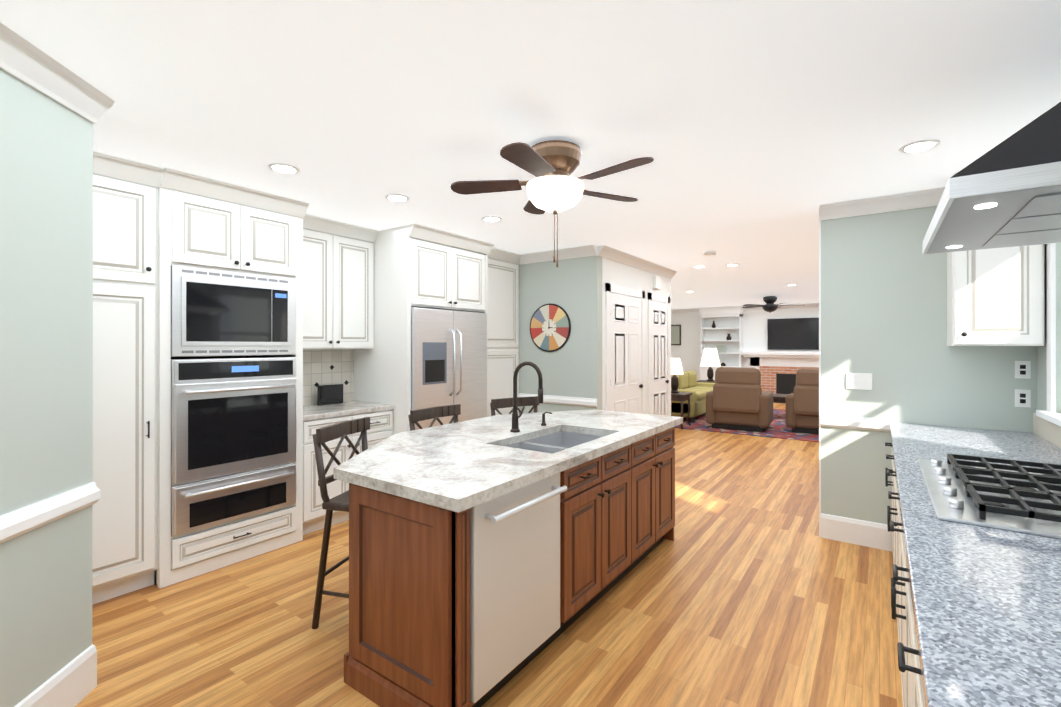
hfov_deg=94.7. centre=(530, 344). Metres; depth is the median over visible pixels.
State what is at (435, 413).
stool
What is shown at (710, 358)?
table lamp
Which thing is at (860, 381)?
light switch
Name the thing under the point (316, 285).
upper cabinet
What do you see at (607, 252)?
crown molding
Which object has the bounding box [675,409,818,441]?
rug
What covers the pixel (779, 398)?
coffee table
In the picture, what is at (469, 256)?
upper cabinet
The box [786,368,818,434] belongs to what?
recliner
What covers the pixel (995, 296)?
upper cabinet
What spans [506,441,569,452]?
sink
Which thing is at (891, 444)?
base cabinet
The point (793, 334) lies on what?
television
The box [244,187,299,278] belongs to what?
upper cabinet
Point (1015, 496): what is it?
cooktop
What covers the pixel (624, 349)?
door
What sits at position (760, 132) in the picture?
ceiling
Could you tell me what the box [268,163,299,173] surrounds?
recessed light
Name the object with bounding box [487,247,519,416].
tall cabinet
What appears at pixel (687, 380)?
sofa
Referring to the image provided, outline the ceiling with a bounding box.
[0,0,1060,308]
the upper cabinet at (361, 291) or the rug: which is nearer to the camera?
the upper cabinet at (361, 291)
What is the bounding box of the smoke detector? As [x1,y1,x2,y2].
[704,251,715,255]
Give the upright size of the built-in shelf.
2.498 m
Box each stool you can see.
[312,417,369,628]
[408,404,460,430]
[490,396,538,415]
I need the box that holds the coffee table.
[773,393,787,402]
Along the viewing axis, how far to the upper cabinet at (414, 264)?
4.39 m
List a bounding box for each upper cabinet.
[168,168,243,272]
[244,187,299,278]
[296,211,335,350]
[336,223,375,350]
[376,223,451,314]
[452,235,487,314]
[947,172,1043,345]
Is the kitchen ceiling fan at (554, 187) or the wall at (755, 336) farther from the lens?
the wall at (755, 336)
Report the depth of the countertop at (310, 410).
4.10 m
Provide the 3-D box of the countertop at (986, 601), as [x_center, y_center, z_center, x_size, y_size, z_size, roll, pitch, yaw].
[0.828,0.566,0.423,0.736,0.042,6.946,0,0,35]
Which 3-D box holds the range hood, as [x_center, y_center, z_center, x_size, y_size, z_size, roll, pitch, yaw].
[1.818,-0.734,1.717,0.627,0.614,1.100,0,0,35]
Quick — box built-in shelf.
[698,306,743,379]
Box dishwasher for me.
[470,472,566,702]
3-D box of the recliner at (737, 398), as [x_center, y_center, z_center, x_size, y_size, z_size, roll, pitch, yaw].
[3.677,0.929,8.596,1.000,1.073,0.916,0,0,31]
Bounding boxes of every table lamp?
[671,358,691,428]
[697,348,719,382]
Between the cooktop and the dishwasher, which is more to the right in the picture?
the cooktop
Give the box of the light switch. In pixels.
[846,373,871,389]
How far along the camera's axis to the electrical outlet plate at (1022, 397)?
3.07 m
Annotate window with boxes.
[1036,243,1060,425]
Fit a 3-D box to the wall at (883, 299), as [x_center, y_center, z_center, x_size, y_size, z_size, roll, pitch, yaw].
[3.657,0.208,2.750,3.480,2.500,0.120,0,0,35]
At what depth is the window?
2.72 m
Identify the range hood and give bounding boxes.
[923,102,1060,253]
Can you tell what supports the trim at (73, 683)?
attached to the wall at (46, 297)
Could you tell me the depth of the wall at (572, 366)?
5.36 m
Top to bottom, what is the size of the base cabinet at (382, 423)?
0.885 m
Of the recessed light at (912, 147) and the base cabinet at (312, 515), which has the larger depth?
the base cabinet at (312, 515)
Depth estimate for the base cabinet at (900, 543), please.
1.80 m
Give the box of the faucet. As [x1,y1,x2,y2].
[506,361,545,432]
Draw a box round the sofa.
[671,371,714,422]
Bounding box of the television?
[768,318,818,349]
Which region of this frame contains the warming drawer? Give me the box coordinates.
[171,462,295,536]
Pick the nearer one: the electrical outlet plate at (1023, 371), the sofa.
the electrical outlet plate at (1023, 371)
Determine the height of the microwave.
0.559 m
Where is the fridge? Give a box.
[411,307,486,429]
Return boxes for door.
[605,283,644,413]
[648,292,669,415]
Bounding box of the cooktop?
[918,453,1060,538]
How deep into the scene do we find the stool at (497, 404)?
4.02 m
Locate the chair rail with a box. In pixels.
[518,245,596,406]
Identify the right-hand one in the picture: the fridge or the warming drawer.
the fridge
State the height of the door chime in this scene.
0.160 m
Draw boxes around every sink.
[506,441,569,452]
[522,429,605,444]
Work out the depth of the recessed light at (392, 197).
3.44 m
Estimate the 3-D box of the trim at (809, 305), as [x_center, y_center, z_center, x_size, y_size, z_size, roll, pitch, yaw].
[7.228,0.220,12.114,8.300,2.500,0.085,0,0,35]
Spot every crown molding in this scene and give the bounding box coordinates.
[597,245,676,278]
[820,187,944,220]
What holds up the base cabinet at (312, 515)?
on the floor
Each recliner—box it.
[706,367,772,431]
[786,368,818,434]
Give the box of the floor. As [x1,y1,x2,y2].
[75,403,902,706]
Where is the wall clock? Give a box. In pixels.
[530,303,570,351]
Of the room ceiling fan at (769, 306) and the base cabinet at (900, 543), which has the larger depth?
the room ceiling fan at (769, 306)
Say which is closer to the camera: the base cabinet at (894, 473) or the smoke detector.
the base cabinet at (894, 473)
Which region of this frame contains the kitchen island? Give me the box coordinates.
[344,421,682,706]
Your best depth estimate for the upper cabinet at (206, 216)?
3.09 m
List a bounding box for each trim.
[0,22,114,706]
[671,303,818,312]
[819,208,820,536]
[821,414,894,551]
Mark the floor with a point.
(747, 587)
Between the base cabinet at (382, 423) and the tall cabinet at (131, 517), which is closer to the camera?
the tall cabinet at (131, 517)
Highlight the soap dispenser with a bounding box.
[538,411,553,424]
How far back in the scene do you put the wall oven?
3.21 m
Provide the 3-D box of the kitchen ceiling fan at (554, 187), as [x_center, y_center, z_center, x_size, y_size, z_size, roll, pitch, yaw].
[0.146,-0.724,2.550,1.052,0.635,1.068,0,0,35]
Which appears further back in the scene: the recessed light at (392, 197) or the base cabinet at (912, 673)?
the recessed light at (392, 197)
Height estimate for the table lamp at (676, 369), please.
1.228 m
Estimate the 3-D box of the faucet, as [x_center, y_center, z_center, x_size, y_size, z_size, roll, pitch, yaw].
[-0.008,0.320,2.988,0.237,0.436,0.111,0,0,35]
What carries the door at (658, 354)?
in the wall at (619, 274)
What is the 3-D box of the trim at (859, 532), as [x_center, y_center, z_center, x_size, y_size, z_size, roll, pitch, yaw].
[2.380,0.994,3.568,0.450,0.930,0.030,0,0,35]
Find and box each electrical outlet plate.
[1015,361,1030,378]
[1015,389,1030,407]
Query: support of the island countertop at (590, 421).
on the kitchen island
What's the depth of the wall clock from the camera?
5.46 m
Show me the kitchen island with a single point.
(409, 562)
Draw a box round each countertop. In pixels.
[296,399,395,418]
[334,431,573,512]
[410,417,637,464]
[494,409,681,436]
[890,422,1060,706]
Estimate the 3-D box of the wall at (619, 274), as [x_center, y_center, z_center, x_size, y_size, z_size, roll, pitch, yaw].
[1.342,0.213,6.152,0.120,2.500,2.130,0,0,35]
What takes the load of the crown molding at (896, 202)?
attached to the wall at (883, 299)
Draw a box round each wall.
[0,69,92,706]
[519,256,601,413]
[602,257,670,415]
[671,307,818,380]
[821,206,1036,523]
[1037,243,1060,413]
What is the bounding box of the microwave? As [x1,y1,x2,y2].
[171,265,295,356]
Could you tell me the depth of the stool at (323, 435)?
2.54 m
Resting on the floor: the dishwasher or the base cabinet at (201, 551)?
the base cabinet at (201, 551)
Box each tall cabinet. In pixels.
[92,151,175,604]
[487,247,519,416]
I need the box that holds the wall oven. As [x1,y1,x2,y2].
[171,356,295,485]
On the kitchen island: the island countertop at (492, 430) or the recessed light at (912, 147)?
the island countertop at (492, 430)
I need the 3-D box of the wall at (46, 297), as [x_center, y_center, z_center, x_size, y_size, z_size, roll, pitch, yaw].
[-1.709,0.205,0.390,0.120,2.500,3.400,0,0,-7]
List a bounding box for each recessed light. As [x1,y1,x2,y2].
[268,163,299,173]
[385,194,409,201]
[481,216,501,221]
[899,139,940,152]
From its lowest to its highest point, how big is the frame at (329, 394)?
0.174 m
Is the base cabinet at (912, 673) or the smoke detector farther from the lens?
the smoke detector
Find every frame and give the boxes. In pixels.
[317,384,342,405]
[671,325,680,344]
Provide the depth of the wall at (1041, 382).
2.71 m
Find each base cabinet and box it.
[168,503,299,585]
[295,411,355,540]
[356,407,395,454]
[889,440,892,599]
[893,472,896,619]
[897,508,904,706]
[905,572,924,706]
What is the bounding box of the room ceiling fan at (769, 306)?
[742,296,804,312]
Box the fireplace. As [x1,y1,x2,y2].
[741,351,818,403]
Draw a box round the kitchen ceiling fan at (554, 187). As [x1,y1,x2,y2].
[450,140,653,266]
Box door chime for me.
[653,276,660,288]
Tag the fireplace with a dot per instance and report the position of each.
(778, 370)
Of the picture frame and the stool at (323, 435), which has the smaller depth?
the stool at (323, 435)
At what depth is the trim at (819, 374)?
3.71 m

